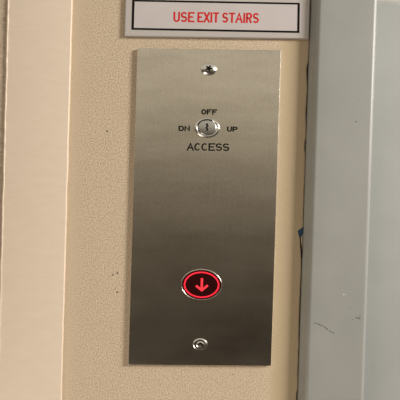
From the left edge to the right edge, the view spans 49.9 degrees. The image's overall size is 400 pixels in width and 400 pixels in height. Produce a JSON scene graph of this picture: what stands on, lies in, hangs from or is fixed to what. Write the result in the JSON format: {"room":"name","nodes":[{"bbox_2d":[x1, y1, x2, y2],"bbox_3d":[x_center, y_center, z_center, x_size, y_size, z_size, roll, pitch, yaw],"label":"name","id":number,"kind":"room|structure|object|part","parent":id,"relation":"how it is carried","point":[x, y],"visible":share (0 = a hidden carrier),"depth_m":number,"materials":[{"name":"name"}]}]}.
{"room":"elevator lobby","nodes":[
{"label":"elevator lobby","id":0,"kind":"room"},
{"bbox_2d":[0,0,310,399],"bbox_3d":[-0.326,-0.002,0.427,0.875,1.500,0.041,2,1,-1],"label":"wall","id":1,"kind":"structure","parent":0,"point":[103,60],"depth_m":0.41,"materials":[{"name":"beige paint"}]},
{"bbox_2d":[0,0,72,399],"bbox_3d":[-0.157,0.004,0.413,0.061,1.500,0.016,2,1,-1],"label":"trim","id":2,"kind":"structure","parent":1,"relation":"attached to","point":[39,32],"depth_m":0.41,"materials":[{"name":"beige paint"}]},
{"bbox_2d":[128,48,280,365],"bbox_3d":[0.004,0.007,0.408,0.136,0.303,0.006,2,1,-1],"label":"panel","id":3,"kind":"object","parent":1,"relation":"attached to","point":[207,120],"visible":1,"depth_m":0.41,"materials":[{"name":"silver metal"}]},
{"bbox_2d":[195,118,219,137],"bbox_3d":[0.007,-0.068,0.406,0.024,0.019,0.002,2,1,-1],"label":"switch","id":4,"kind":"object","parent":3,"relation":"attached to","point":[204,127],"depth_m":0.40,"materials":[{"name":"grey metal"}]},
{"bbox_2d":[125,0,309,39],"bbox_3d":[0.016,-0.174,0.407,0.174,0.044,0.003,2,1,-1],"label":"exit sign","id":5,"kind":"object","parent":1,"relation":"attached to","point":[220,19],"visible":1,"depth_m":0.41,"materials":[{"name":"grey plastic"}]},
{"bbox_2d":[298,227,302,236],"bbox_3d":[0.096,0.030,0.411,0.006,0.010,0.001,2,1,-1],"label":"scrap","id":6,"kind":"object","parent":1,"relation":"attached to","point":[300,232],"visible":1,"depth_m":0.41,"materials":[{"name":"blue"}]},
{"bbox_2d":[296,0,376,399],"bbox_3d":[0.129,0.012,0.421,0.060,1.500,0.041,2,1,-1],"label":"trim","id":7,"kind":"structure","parent":1,"relation":"attached to","point":[342,33],"depth_m":0.40,"materials":[{"name":"grey paint"}]},
{"bbox_2d":[363,0,399,399],"bbox_3d":[0.398,0.020,0.445,0.477,1.500,0.038,2,1,-1],"label":"door","id":8,"kind":"structure","parent":1,"relation":"in","point":[382,336],"depth_m":0.43,"materials":[{"name":"grey paint"}]},
{"bbox_3d":[0.405,-0.218,0.425,0.476,0.063,0.002,2,1,-1],"label":"rail","id":9,"kind":"part","parent":8,"relation":"part of","materials":[{"name":"grey metal"}]}
]}

